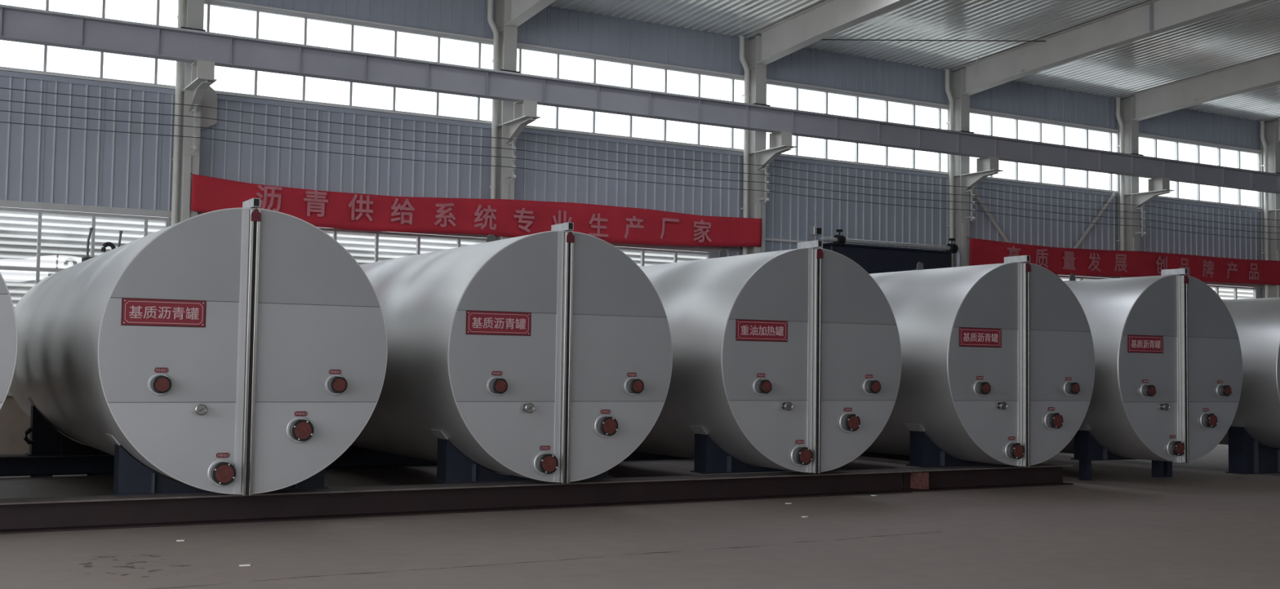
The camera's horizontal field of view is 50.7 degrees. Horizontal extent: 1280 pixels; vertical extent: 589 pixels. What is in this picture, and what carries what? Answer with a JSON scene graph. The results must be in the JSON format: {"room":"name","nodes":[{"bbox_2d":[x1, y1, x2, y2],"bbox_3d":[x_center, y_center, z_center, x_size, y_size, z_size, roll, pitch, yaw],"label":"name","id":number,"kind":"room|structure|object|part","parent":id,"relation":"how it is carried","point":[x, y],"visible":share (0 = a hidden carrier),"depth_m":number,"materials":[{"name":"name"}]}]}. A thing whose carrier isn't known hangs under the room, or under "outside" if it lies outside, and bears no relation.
{"room":"factory hall","nodes":[
{"label":"factory hall","id":0,"kind":"room"},
{"bbox_2d":[0,0,1266,454],"bbox_3d":[0.685,-1.322,28.869,51.000,8.970,0.246,3,-3,-30],"label":"wall","id":1,"kind":"structure","parent":0,"point":[38,164],"depth_m":27.83,"materials":[{"name":"grey metal"}]},
{"bbox_2d":[0,0,177,87],"bbox_3d":[-10.580,-4.538,22.399,5.990,1.640,0.080,3,-3,-30],"label":"window","id":2,"kind":"structure","parent":1,"relation":"in","point":[157,6],"depth_m":23.15,"materials":[{"name":"metal"}]},
{"bbox_2d":[200,86,217,129],"bbox_3d":[-7.666,-3.322,23.923,0.350,0.825,0.060,3,-3,-30],"label":"sheet","id":3,"kind":"object","parent":1,"relation":"attached to","point":[210,98],"visible":0.67,"depth_m":23.91,"materials":[{"name":"grey metal"}]},
{"bbox_2d":[204,2,493,122],"bbox_3d":[-5.403,-4.308,25.398,5.985,1.640,0.080,3,-3,-30],"label":"window","id":4,"kind":"structure","parent":1,"relation":"in","point":[208,5],"depth_m":25.38,"materials":[{"name":"metal"}]},
{"bbox_2d":[0,200,728,253],"bbox_3d":[-9.693,-1.466,22.697,26.860,0.110,0.060,3,-3,-30],"label":"trim","id":5,"kind":"structure","parent":1,"relation":"attached to","point":[3,203],"depth_m":23.24,"materials":[{"name":"metal"}]},
{"bbox_2d":[516,47,744,150],"bbox_3d":[-0.228,-4.078,28.395,5.985,1.640,0.080,3,-3,-30],"label":"window","id":6,"kind":"structure","parent":1,"relation":"in","point":[519,62],"depth_m":28.41,"materials":[{"name":"metal"}]},
{"bbox_2d":[0,67,1263,213],"bbox_3d":[-1.175,-3.237,27.735,46.500,0.085,0.045,3,-3,-30],"label":"trim","id":7,"kind":"structure","parent":1,"relation":"attached to","point":[4,73],"depth_m":27.28,"materials":[{"name":"metal"}]},
{"bbox_2d":[204,0,1261,153],"bbox_3d":[-1.155,-4.925,27.830,46.500,0.035,0.030,3,-3,-30],"label":"trim","id":8,"kind":"structure","parent":1,"relation":"attached to","point":[205,1],"depth_m":28.68,"materials":[{"name":"metal"}]},
{"bbox_2d":[764,238,830,244],"bbox_3d":[4.942,-1.129,31.193,5.665,0.050,0.050,3,-3,-30],"label":"trim","id":9,"kind":"structure","parent":1,"relation":"attached to","point":[766,239],"depth_m":30.19,"materials":[{"name":"grey metal"}]},
{"bbox_2d":[765,82,947,173],"bbox_3d":[4.947,-3.848,31.392,5.985,1.640,0.080,3,-3,-30],"label":"window","id":10,"kind":"structure","parent":1,"relation":"in","point":[796,138],"depth_m":31.48,"materials":[{"name":"glass"}]},
{"bbox_2d":[969,111,1117,191],"bbox_3d":[10.123,-3.618,34.390,5.985,1.640,0.080,3,-3,-30],"label":"window","id":11,"kind":"structure","parent":1,"relation":"in","point":[1086,180],"depth_m":34.80,"materials":[{"name":"glass"}]},
{"bbox_2d":[973,189,1115,275],"bbox_3d":[10.145,-0.029,34.076,5.374,5.508,0.100,3,-3,-30],"label":"brace","id":12,"kind":"object","parent":1,"relation":"attached to","point":[984,208],"visible":0.15,"depth_m":34.70,"materials":[{"name":"beige paint"}]},
{"bbox_2d":[1058,274,1262,288],"bbox_3d":[13.275,-0.445,36.001,13.015,0.110,0.060,3,-3,-30],"label":"trim","id":13,"kind":"structure","parent":1,"relation":"attached to","point":[1244,285],"depth_m":37.72,"materials":[{"name":"metal"}]},
{"bbox_2d":[1138,136,1262,208],"bbox_3d":[15.298,-3.388,37.388,5.985,1.640,0.080,3,-3,-30],"label":"window","id":14,"kind":"structure","parent":1,"relation":"in","point":[1259,155],"depth_m":37.87,"materials":[{"name":"glass"}]},
{"bbox_2d":[0,444,1279,588],"bbox_3d":[18.326,1.881,-1.835,51.000,0.150,70.570,3,-3,-30],"label":"floor","id":15,"kind":"structure","parent":0,"point":[1202,526],"depth_m":12.49,"materials":[{"name":"concrete"}]},
{"bbox_2d":[0,475,30,478],"bbox_3d":[-8.816,2.464,18.166,1.140,0.022,0.030,3,-3,-30],"label":"batten","id":16,"kind":"object","parent":15,"relation":"on","point":[12,477],"visible":1,"depth_m":18.35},
{"bbox_2d":[52,474,87,476],"bbox_3d":[-7.890,2.505,18.701,0.440,0.022,0.030,3,-3,-30],"label":"batten","id":17,"kind":"object","parent":15,"relation":"on","point":[74,475],"visible":1,"depth_m":18.69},
{"bbox_2d":[177,0,217,222],"bbox_3d":[-7.631,-1.691,23.008,0.460,8.860,1.590,3,-3,-30],"label":"steel column","id":18,"kind":"structure","parent":15,"relation":"on","point":[197,76],"depth_m":23.31,"materials":[{"name":"grey metal"}]},
{"bbox_2d":[170,0,185,226],"bbox_3d":[-8.138,-1.700,23.441,0.257,8.810,0.234,3,-3,-30],"label":"downpipe","id":19,"kind":"object","parent":18,"relation":"attached to","point":[180,22],"visible":0.54,"depth_m":23.45,"materials":[{"name":"white plastic"}]},
{"bbox_3d":[-7.731,-4.529,23.348,0.410,0.120,0.140,3,-3,-30],"label":"tie plate","id":20,"kind":"part","parent":18,"relation":"part of","materials":[{"name":"grey metal"}]},
{"bbox_3d":[-7.358,-3.740,22.754,0.300,0.322,0.460,3,-3,-30],"label":"girder seat","id":21,"kind":"part","parent":18,"relation":"part of","materials":[{"name":"beige paint"}]},
{"bbox_2d":[190,173,761,246],"bbox_3d":[-2.554,-1.474,26.227,11.992,0.844,0.121,3,-3,-30],"label":"banner","id":22,"kind":"object","parent":18,"relation":"attached to","point":[324,209],"visible":0.94,"depth_m":25.83,"materials":[{"name":"red fabric"}]},
{"bbox_2d":[0,87,1278,220],"bbox_3d":[2.903,-2.737,29.142,48.000,0.061,0.016,3,-3,-30],"label":"conductor wire","id":23,"kind":"object","parent":18,"relation":"attached to","point":[0,87],"visible":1,"depth_m":26.52,"materials":[{"name":"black metal"}]},
{"bbox_2d":[0,4,1279,194],"bbox_3d":[1.395,-3.780,27.832,50.600,0.530,0.300,3,-3,-30],"label":"girder","id":24,"kind":"object","parent":18,"relation":"on","point":[17,24],"visible":1,"depth_m":26.04,"materials":[{"name":"grey metal"}]},
{"bbox_2d":[0,99,1279,227],"bbox_3d":[2.900,-2.542,29.132,48.000,0.061,0.016,3,-3,-30],"label":"conductor wire","id":25,"kind":"object","parent":18,"relation":"attached to","point":[0,100],"visible":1,"depth_m":26.46,"materials":[{"name":"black metal"}]},
{"bbox_2d":[0,110,1279,233],"bbox_3d":[2.897,-2.372,29.123,48.000,0.061,0.016,3,-3,-30],"label":"conductor wire","id":26,"kind":"object","parent":18,"relation":"attached to","point":[0,110],"visible":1,"depth_m":26.46,"materials":[{"name":"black metal"}]},
{"bbox_2d":[0,121,1279,239],"bbox_3d":[2.895,-2.193,29.113,48.000,0.061,0.016,3,-3,-30],"label":"conductor wire","id":27,"kind":"object","parent":18,"relation":"attached to","point":[0,122],"visible":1,"depth_m":26.45,"materials":[{"name":"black metal"}]},
{"bbox_2d":[239,564,251,566],"bbox_3d":[-3.153,2.163,10.793,0.092,0.008,0.054,3,-3,-30],"label":"paper scrap","id":28,"kind":"object","parent":15,"relation":"on","point":[246,565],"visible":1,"depth_m":10.78,"materials":[{"name":"white paper"}]},
{"bbox_2d":[0,448,694,477],"bbox_3d":[-8.008,2.384,18.934,25.300,0.285,0.460,3,-3,-30],"label":"support beam","id":29,"kind":"structure","parent":15,"relation":"on","point":[11,465],"depth_m":19.12,"materials":[{"name":"brown metal"}]},
{"bbox_2d":[0,468,912,534],"bbox_3d":[-6.100,2.080,12.648,22.280,0.285,0.420,3,-3,-30],"label":"support beam","id":30,"kind":"structure","parent":15,"relation":"on","point":[49,514],"depth_m":14.71,"materials":[{"name":"metal"}]},
{"bbox_2d":[0,272,17,409],"bbox_3d":[-9.210,0.559,15.599,2.806,2.975,9.754,3,-3,-30],"label":"storage tank","id":31,"kind":"object","parent":30,"relation":"on","point":[8,325],"visible":1,"depth_m":12.17,"materials":[{"name":"silver metal"}]},
{"bbox_2d":[8,198,387,496],"bbox_3d":[-6.183,0.479,17.316,2.806,3.400,9.754,3,-3,-30],"label":"storage tank","id":32,"kind":"object","parent":30,"relation":"on","point":[242,351],"visible":1,"depth_m":13.30,"materials":[{"name":"metal"}]},
{"bbox_3d":[-8.454,1.477,18.726,0.074,0.116,0.320,3,-3,-30],"label":"wear plate","id":33,"kind":"part","parent":32,"relation":"part of","materials":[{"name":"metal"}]},
{"bbox_3d":[-8.649,-0.757,21.235,0.088,0.590,0.050,3,-3,-30],"label":"vent rod","id":34,"kind":"part","parent":32,"relation":"part of","materials":[{"name":"metal"}]},
{"bbox_2d":[101,242,115,252],"bbox_3d":[-8.296,-0.673,21.090,0.219,0.298,0.066,3,-3,-30],"label":"vent","id":35,"kind":"object","parent":32,"relation":"attached to","point":[107,244],"depth_m":21.06,"materials":[{"name":"black metal"}]},
{"bbox_3d":[-5.263,1.448,13.498,0.091,0.105,0.320,3,-3,-30],"label":"wear plate","id":36,"kind":"part","parent":32,"relation":"part of","materials":[{"name":"metal"}]},
{"bbox_3d":[-8.228,-0.729,21.363,0.078,0.561,0.050,3,-3,-30],"label":"vent rod","id":37,"kind":"part","parent":32,"relation":"part of","materials":[{"name":"metal"}]},
{"bbox_3d":[-4.513,0.173,12.819,0.770,0.260,0.003,3,-3,-30],"label":"sign plate","id":38,"kind":"part","parent":32,"relation":"part of","materials":[{"name":"red metal"}]},
{"bbox_3d":[-4.511,0.173,12.817,0.744,0.234,0.002,3,-3,-30],"label":"red panel","id":39,"kind":"part","parent":32,"relation":"part of","materials":[{"name":"metal"}]},
{"bbox_3d":[-3.825,0.557,13.172,0.029,2.785,0.068,3,-3,-30],"label":"guide rail","id":40,"kind":"part","parent":32,"relation":"part of","materials":[{"name":"silver metal"}]},
{"bbox_3d":[-3.858,-0.893,13.409,0.067,0.085,0.425,3,-3,-30],"label":"arm","id":41,"kind":"part","parent":32,"relation":"part of","materials":[{"name":"metal"}]},
{"bbox_3d":[-3.770,0.560,13.204,0.032,2.785,0.068,3,-3,-30],"label":"guide rail","id":42,"kind":"part","parent":32,"relation":"part of","materials":[{"name":"silver metal"}]},
{"bbox_2d":[346,222,672,484],"bbox_3d":[-3.204,0.830,19.147,2.806,2.975,9.754,3,-3,-30],"label":"storage tank","id":43,"kind":"object","parent":30,"relation":"on","point":[547,357],"visible":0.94,"depth_m":15.12,"materials":[{"name":"silver metal"}]},
{"bbox_3d":[-2.281,1.587,15.341,0.091,0.105,0.320,3,-3,-30],"label":"wear plate","id":44,"kind":"part","parent":43,"relation":"part of","materials":[{"name":"metal"}]},
{"bbox_3d":[-1.531,0.312,14.661,0.770,0.260,0.003,3,-3,-30],"label":"sign plate","id":45,"kind":"part","parent":43,"relation":"part of","materials":[{"name":"red metal"}]},
{"bbox_3d":[-1.530,0.312,14.659,0.744,0.234,0.002,3,-3,-30],"label":"red panel","id":46,"kind":"part","parent":43,"relation":"part of","materials":[{"name":"metal"}]},
{"bbox_3d":[-0.838,0.687,15.073,2.780,2.780,0.041,3,-3,-30],"label":"plate","id":47,"kind":"part","parent":43,"relation":"part of","materials":[{"name":"white metal"}]},
{"bbox_3d":[-0.876,-0.754,15.251,0.067,0.085,0.425,3,-3,-30],"label":"arm","id":48,"kind":"part","parent":43,"relation":"part of","materials":[{"name":"metal"}]},
{"bbox_3d":[-0.843,0.696,15.015,0.029,2.785,0.068,3,-3,-30],"label":"guide rail","id":49,"kind":"part","parent":43,"relation":"part of","materials":[{"name":"silver metal"}]},
{"bbox_3d":[-0.788,0.699,15.046,0.032,2.785,0.068,3,-3,-30],"label":"guide rail","id":50,"kind":"part","parent":43,"relation":"part of","materials":[{"name":"silver metal"}]},
{"bbox_2d":[634,240,901,474],"bbox_3d":[-0.188,0.958,20.930,2.806,2.975,9.754,3,-3,-30],"label":"storage tank","id":51,"kind":"object","parent":30,"relation":"on","point":[787,360],"visible":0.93,"depth_m":16.85,"materials":[{"name":"silver metal"}]},
{"bbox_3d":[0.735,1.715,17.123,0.091,0.105,0.320,3,-3,-30],"label":"wear plate","id":52,"kind":"part","parent":51,"relation":"part of","materials":[{"name":"metal"}]},
{"bbox_3d":[1.486,0.440,16.444,0.770,0.260,0.003,3,-3,-30],"label":"sign plate","id":53,"kind":"part","parent":51,"relation":"part of","materials":[{"name":"red metal"}]},
{"bbox_3d":[1.487,0.440,16.441,0.744,0.234,0.002,3,-3,-30],"label":"red panel","id":54,"kind":"part","parent":51,"relation":"part of","materials":[{"name":"metal"}]},
{"bbox_3d":[2.140,-0.626,17.034,0.067,0.085,0.425,3,-3,-30],"label":"arm","id":55,"kind":"part","parent":51,"relation":"part of","materials":[{"name":"metal"}]},
{"bbox_3d":[2.179,0.815,16.855,2.780,2.780,0.041,3,-3,-30],"label":"plate","id":56,"kind":"part","parent":51,"relation":"part of","materials":[{"name":"white metal"}]},
{"bbox_3d":[2.173,0.824,16.797,0.029,2.785,0.068,3,-3,-30],"label":"guide rail","id":57,"kind":"part","parent":51,"relation":"part of","materials":[{"name":"silver metal"}]},
{"bbox_2d":[809,211,821,240],"bbox_3d":[3.784,0.705,29.253,0.280,5.050,0.280,3,-3,-30],"label":"post","id":58,"kind":"object","parent":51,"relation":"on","point":[815,231],"visible":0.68,"depth_m":29.31,"materials":[{"name":"grey metal"}]},
{"bbox_3d":[3.883,-1.379,29.302,0.120,0.140,0.015,3,-3,-30],"label":"black panel","id":59,"kind":"part","parent":58,"relation":"part of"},
{"bbox_3d":[2.228,0.827,16.829,0.032,2.785,0.068,3,-3,-30],"label":"guide rail","id":60,"kind":"part","parent":51,"relation":"part of","materials":[{"name":"silver metal"}]},
{"bbox_2d":[494,0,540,240],"bbox_3d":[-2.456,-1.461,26.006,0.460,8.860,1.590,3,-3,-30],"label":"steel column","id":61,"kind":"structure","parent":15,"relation":"on","point":[513,117],"depth_m":26.38,"materials":[{"name":"grey metal"}]},
{"bbox_2d":[487,0,498,199],"bbox_3d":[-2.963,-1.470,26.438,0.257,8.810,0.234,3,-3,-30],"label":"downpipe","id":62,"kind":"object","parent":61,"relation":"attached to","point":[490,2],"visible":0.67,"depth_m":26.49,"materials":[{"name":"white plastic"}]},
{"bbox_3d":[-2.555,-4.299,26.346,0.410,0.120,0.140,3,-3,-30],"label":"tie plate","id":63,"kind":"part","parent":61,"relation":"part of","materials":[{"name":"grey metal"}]},
{"bbox_3d":[-2.183,-3.510,25.752,0.300,0.322,0.460,3,-3,-30],"label":"girder seat","id":64,"kind":"part","parent":61,"relation":"part of","materials":[{"name":"beige paint"}]},
{"bbox_2d":[742,35,796,255],"bbox_3d":[2.719,-1.231,29.003,0.460,8.860,1.590,3,-3,-30],"label":"steel column","id":65,"kind":"structure","parent":15,"relation":"on","point":[780,142],"depth_m":29.39,"materials":[{"name":"grey metal"}]},
{"bbox_2d":[739,35,749,254],"bbox_3d":[2.212,-1.240,29.436,0.257,8.810,0.234,3,-3,-30],"label":"downpipe","id":66,"kind":"object","parent":65,"relation":"attached to","point":[745,193],"visible":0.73,"depth_m":29.49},
{"bbox_3d":[2.620,-4.069,29.343,0.410,0.120,0.140,3,-3,-30],"label":"tie plate","id":67,"kind":"part","parent":65,"relation":"part of","materials":[{"name":"grey metal"}]},
{"bbox_3d":[2.992,-3.280,28.749,0.300,0.322,0.460,3,-3,-30],"label":"girder seat","id":68,"kind":"part","parent":65,"relation":"part of","materials":[{"name":"beige paint"}]},
{"bbox_2d":[818,229,960,274],"bbox_3d":[5.453,0.979,30.303,4.080,4.660,0.780,3,-3,-30],"label":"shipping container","id":69,"kind":"object","parent":15,"relation":"on","point":[873,259],"visible":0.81,"depth_m":30.16,"materials":[{"name":"black metal"}]},
{"bbox_3d":[5.492,1.103,30.367,3.500,4.220,0.600,3,-3,-30],"label":"casing","id":70,"kind":"part","parent":69,"relation":"part of","materials":[{"name":"black metal"}]},
{"bbox_3d":[5.522,-1.024,30.478,3.600,0.040,0.700,3,-3,-30],"label":"lid","id":71,"kind":"part","parent":69,"relation":"part of","materials":[{"name":"black metal"}]},
{"bbox_2d":[947,69,1003,266],"bbox_3d":[7.894,-1.001,32.001,0.460,8.860,1.590,3,-3,-30],"label":"steel column","id":72,"kind":"structure","parent":15,"relation":"on","point":[986,166],"depth_m":32.41,"materials":[{"name":"grey metal"}]},
{"bbox_2d":[945,69,954,267],"bbox_3d":[7.387,-1.010,32.433,0.257,8.810,0.234,3,-3,-30],"label":"downpipe","id":73,"kind":"object","parent":72,"relation":"attached to","point":[951,225],"visible":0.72,"depth_m":32.49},
{"bbox_3d":[8.168,-3.050,31.747,0.300,0.322,0.460,3,-3,-30],"label":"girder seat","id":74,"kind":"part","parent":72,"relation":"part of","materials":[{"name":"beige paint"}]},
{"bbox_2d":[968,237,1279,285],"bbox_3d":[13.088,-0.793,35.288,12.132,0.815,0.121,3,-3,-30],"label":"banner","id":75,"kind":"object","parent":72,"relation":"attached to","point":[1087,262],"visible":0.89,"depth_m":34.90,"materials":[{"name":"red fabric"}]},
{"bbox_2d":[893,463,1073,492],"bbox_3d":[4.884,2.571,19.044,3.040,0.285,0.442,3,-3,-30],"label":"support beam","id":76,"kind":"structure","parent":15,"relation":"on","point":[984,477],"depth_m":18.95,"materials":[{"name":"metal"}]},
{"bbox_3d":[3.785,2.515,18.290,0.140,0.225,0.206,3,-3,-30],"label":"splice plate","id":77,"kind":"part","parent":76,"relation":"part of","materials":[{"name":"red metal"}]},
{"bbox_2d":[865,255,1094,467],"bbox_3d":[2.904,1.096,22.651,2.806,2.975,9.754,3,-3,-30],"label":"storage tank","id":78,"kind":"object","parent":76,"relation":"on","point":[997,360],"visible":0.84,"depth_m":18.53,"materials":[{"name":"silver metal"}]},
{"bbox_3d":[3.826,1.853,18.844,0.091,0.105,0.320,3,-3,-30],"label":"wear plate","id":79,"kind":"part","parent":78,"relation":"part of","materials":[{"name":"metal"}]},
{"bbox_3d":[4.577,0.578,18.165,0.770,0.260,0.003,3,-3,-30],"label":"sign plate","id":80,"kind":"part","parent":78,"relation":"part of","materials":[{"name":"red metal"}]},
{"bbox_3d":[4.578,0.578,18.162,0.744,0.234,0.002,3,-3,-30],"label":"red panel","id":81,"kind":"part","parent":78,"relation":"part of","materials":[{"name":"metal"}]},
{"bbox_3d":[5.231,-0.488,18.754,0.067,0.085,0.425,3,-3,-30],"label":"arm","id":82,"kind":"part","parent":78,"relation":"part of","materials":[{"name":"metal"}]},
{"bbox_3d":[5.270,0.953,18.576,2.780,2.780,0.041,3,-3,-30],"label":"plate","id":83,"kind":"part","parent":78,"relation":"part of","materials":[{"name":"white metal"}]},
{"bbox_3d":[5.264,0.962,18.518,0.029,2.785,0.068,3,-3,-30],"label":"guide rail","id":84,"kind":"part","parent":78,"relation":"part of","materials":[{"name":"silver metal"}]},
{"bbox_3d":[5.319,0.964,18.550,0.032,2.785,0.068,3,-3,-30],"label":"guide rail","id":85,"kind":"part","parent":78,"relation":"part of","materials":[{"name":"silver metal"}]},
{"bbox_2d":[1117,97,1174,278],"bbox_3d":[13.070,-0.770,34.998,0.460,8.860,1.590,3,-3,-30],"label":"steel column","id":86,"kind":"structure","parent":15,"relation":"on","point":[1157,186],"depth_m":35.45,"materials":[{"name":"grey metal"}]},
{"bbox_2d":[1115,97,1124,278],"bbox_3d":[12.563,-0.780,35.431,0.257,8.810,0.234,3,-3,-30],"label":"downpipe","id":87,"kind":"object","parent":86,"relation":"attached to","point":[1122,145],"visible":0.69,"depth_m":35.49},
{"bbox_3d":[13.343,-2.820,34.744,0.300,0.322,0.460,3,-3,-30],"label":"girder seat","id":88,"kind":"part","parent":86,"relation":"part of","materials":[{"name":"beige paint"}]},
{"bbox_2d":[1058,268,1242,480],"bbox_3d":[5.723,1.376,24.252,2.806,3.240,9.754,3,-3,-30],"label":"storage tank","id":89,"kind":"object","parent":15,"relation":"on","point":[1168,380],"visible":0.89,"depth_m":20.10,"materials":[{"name":"silver metal"}]},
{"bbox_3d":[6.648,2.001,20.452,0.091,0.105,0.320,3,-3,-30],"label":"wear plate","id":90,"kind":"part","parent":89,"relation":"part of","materials":[{"name":"metal"}]},
{"bbox_3d":[6.741,2.661,20.459,0.100,0.305,0.150,3,-3,-30],"label":"post","id":91,"kind":"part","parent":89,"relation":"part of","materials":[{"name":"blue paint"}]},
{"bbox_3d":[7.398,0.726,19.773,0.770,0.260,0.003,3,-3,-30],"label":"sign plate","id":92,"kind":"part","parent":89,"relation":"part of","materials":[{"name":"red metal"}]},
{"bbox_3d":[7.400,0.726,19.770,0.744,0.234,0.002,3,-3,-30],"label":"red panel","id":93,"kind":"part","parent":89,"relation":"part of","materials":[{"name":"metal"}]},
{"bbox_3d":[8.150,2.724,21.276,0.100,0.305,0.150,3,-3,-30],"label":"post","id":94,"kind":"part","parent":89,"relation":"part of","materials":[{"name":"metal"}]},
{"bbox_3d":[8.323,2.731,21.376,0.100,0.305,0.150,3,-3,-30],"label":"post","id":95,"kind":"part","parent":89,"relation":"part of","materials":[{"name":"metal"}]},
{"bbox_3d":[8.053,-0.340,20.362,0.067,0.085,0.425,3,-3,-30],"label":"arm","id":96,"kind":"part","parent":89,"relation":"part of","materials":[{"name":"metal"}]},
{"bbox_3d":[8.092,1.101,20.184,2.780,2.780,0.041,3,-3,-30],"label":"plate","id":97,"kind":"part","parent":89,"relation":"part of","materials":[{"name":"white metal"}]},
{"bbox_3d":[8.086,1.110,20.126,0.029,2.785,0.068,3,-3,-30],"label":"guide rail","id":98,"kind":"part","parent":89,"relation":"part of","materials":[{"name":"silver metal"}]},
{"bbox_3d":[8.141,1.113,20.158,0.032,2.785,0.068,3,-3,-30],"label":"guide rail","id":99,"kind":"part","parent":89,"relation":"part of","materials":[{"name":"silver metal"}]},
{"bbox_2d":[1218,297,1279,474],"bbox_3d":[8.753,1.609,26.016,2.525,3.044,9.754,3,-3,-30],"label":"storage tank","id":100,"kind":"object","parent":15,"relation":"on","point":[1252,438],"visible":0.17,"depth_m":21.94,"materials":[{"name":"silver metal"}]},
{"bbox_3d":[9.802,2.134,22.293,0.085,0.092,0.320,3,-3,-30],"label":"wear plate","id":101,"kind":"part","parent":100,"relation":"part of","materials":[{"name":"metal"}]},
{"bbox_3d":[11.122,1.280,21.951,2.502,2.502,0.041,3,-3,-30],"label":"plate","id":102,"kind":"part","parent":100,"relation":"part of","materials":[{"name":"white metal"}]},
{"bbox_2d":[1261,120,1279,297],"bbox_3d":[18.245,-0.540,37.996,0.460,8.860,1.590,3,-3,-30],"label":"steel column","id":103,"kind":"structure","parent":15,"relation":"on","point":[1271,129],"depth_m":38.53,"materials":[{"name":"grey metal"}]},
{"bbox_2d":[1259,120,1269,297],"bbox_3d":[17.738,-0.550,38.428,0.257,8.810,0.234,3,-3,-30],"label":"downpipe","id":104,"kind":"object","parent":103,"relation":"attached to","point":[1265,165],"visible":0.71,"depth_m":38.48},
{"bbox_2d":[168,217,1262,298],"bbox_3d":[-1.269,0.493,27.610,46.500,3.160,0.120,3,-3,-30],"label":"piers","id":105,"kind":"object","parent":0,"point":[1260,291],"visible":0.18,"depth_m":38.53,"materials":[{"name":"metal"}]},
{"bbox_2d":[0,207,169,392],"bbox_3d":[-10.745,0.075,22.099,5.760,3.050,0.082,3,-3,-30],"label":"window","id":106,"kind":"structure","parent":105,"relation":"attached to","point":[37,269],"depth_m":22.65,"materials":[{"name":"metal"}]},
{"bbox_2d":[318,227,486,262],"bbox_3d":[-5.431,0.312,25.177,5.610,3.050,0.082,3,-3,-30],"label":"window","id":107,"kind":"structure","parent":105,"relation":"attached to","point":[335,231],"depth_m":25.70,"materials":[{"name":"metal"}]},
{"bbox_2d":[615,246,710,266],"bbox_3d":[-0.602,0.526,27.974,4.820,3.050,0.082,3,-3,-30],"label":"window","id":108,"kind":"structure","parent":105,"relation":"attached to","point":[642,251],"depth_m":28.63,"materials":[{"name":"metal"}]},
{"bbox_2d":[1057,275,1111,280],"bbox_3d":[10.068,1.001,34.155,5.500,3.050,0.082,3,-3,-30],"label":"window","id":109,"kind":"structure","parent":105,"relation":"attached to","point":[1081,278],"depth_m":35.00,"materials":[{"name":"glass"}]},
{"bbox_2d":[1208,284,1257,299],"bbox_3d":[15.213,1.230,37.135,5.400,3.050,0.082,3,-3,-30],"label":"window","id":110,"kind":"structure","parent":105,"relation":"attached to","point":[1255,290],"depth_m":38.09,"materials":[{"name":"metal"}]},
{"bbox_2d":[548,0,1279,122],"bbox_3d":[18.498,-8.203,-1.357,51.240,2.253,70.690,3,-3,-30],"label":"ceiling","id":111,"kind":"structure","parent":0,"point":[1251,33],"depth_m":29.92,"materials":[{"name":"grey metal"}]},
{"bbox_2d":[505,0,555,26],"bbox_3d":[6.242,-7.314,11.499,0.260,2.780,34.840,3,-3,-30],"label":"roof beam","id":112,"kind":"structure","parent":111,"relation":"attached to","point":[522,11],"depth_m":25.95,"materials":[{"name":"grey metal"}]},
{"bbox_2d":[756,0,915,64],"bbox_3d":[11.417,-7.084,14.496,0.260,2.780,34.840,3,-3,-30],"label":"roof beam","id":113,"kind":"structure","parent":111,"relation":"attached to","point":[828,18],"depth_m":27.78,"materials":[{"name":"grey metal"}]},
{"bbox_2d":[973,55,978,73],"bbox_3d":[7.873,-5.387,31.645,0.040,0.395,0.177,3,-3,-30],"label":"hanging rod","id":114,"kind":"object","parent":111,"relation":"hanging from","point":[975,68],"visible":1,"depth_m":31.65,"materials":[{"name":"grey metal"}]},
{"bbox_2d":[961,0,1265,95],"bbox_3d":[16.592,-6.854,17.494,0.260,2.780,34.840,3,-3,-30],"label":"roof beam","id":115,"kind":"structure","parent":111,"relation":"attached to","point":[1153,17],"depth_m":29.13,"materials":[{"name":"grey metal"}]},
{"bbox_2d":[821,39,1045,41],"bbox_3d":[6.311,-5.492,29.190,5.914,0.574,0.024,2,-3,-21],"label":"rod","id":116,"kind":"object","parent":115,"relation":"attached to","point":[821,39],"visible":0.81,"depth_m":29.16,"materials":[{"name":"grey metal"}]},
{"bbox_3d":[10.567,-5.693,27.807,0.220,0.610,0.028,3,-3,-30],"label":"splice plate","id":117,"kind":"part","parent":115,"relation":"part of","materials":[{"name":"grey paint"}]},
{"bbox_2d":[1131,53,1279,120],"bbox_3d":[21.767,-6.624,20.491,0.260,2.780,34.840,3,-3,-30],"label":"roof beam","id":118,"kind":"structure","parent":111,"relation":"attached to","point":[1264,72],"depth_m":33.56,"materials":[{"name":"grey metal"}]},
{"bbox_2d":[1275,116,1279,142],"bbox_3d":[26.942,-6.394,23.489,0.260,2.780,34.840,3,-3,-30],"label":"roof beam","id":119,"kind":"structure","parent":111,"relation":"attached to","point":[1278,117],"depth_m":38.45,"materials":[{"name":"grey metal"}]},
{"label":"outside","id":120,"kind":"structure","parent":0,"visible":0},
{"bbox_3d":[12.246,3.018,18.558,180.000,0.148,220.000,3,-3,-30],"label":"ground","id":121,"kind":"structure","parent":120,"visible":0},
{"bbox_2d":[0,206,1253,307],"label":"window","id":122,"kind":"structure","parent":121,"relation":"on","point":[64,237],"depth_m":29.96,"materials":[{"name":"glass"}]}
]}

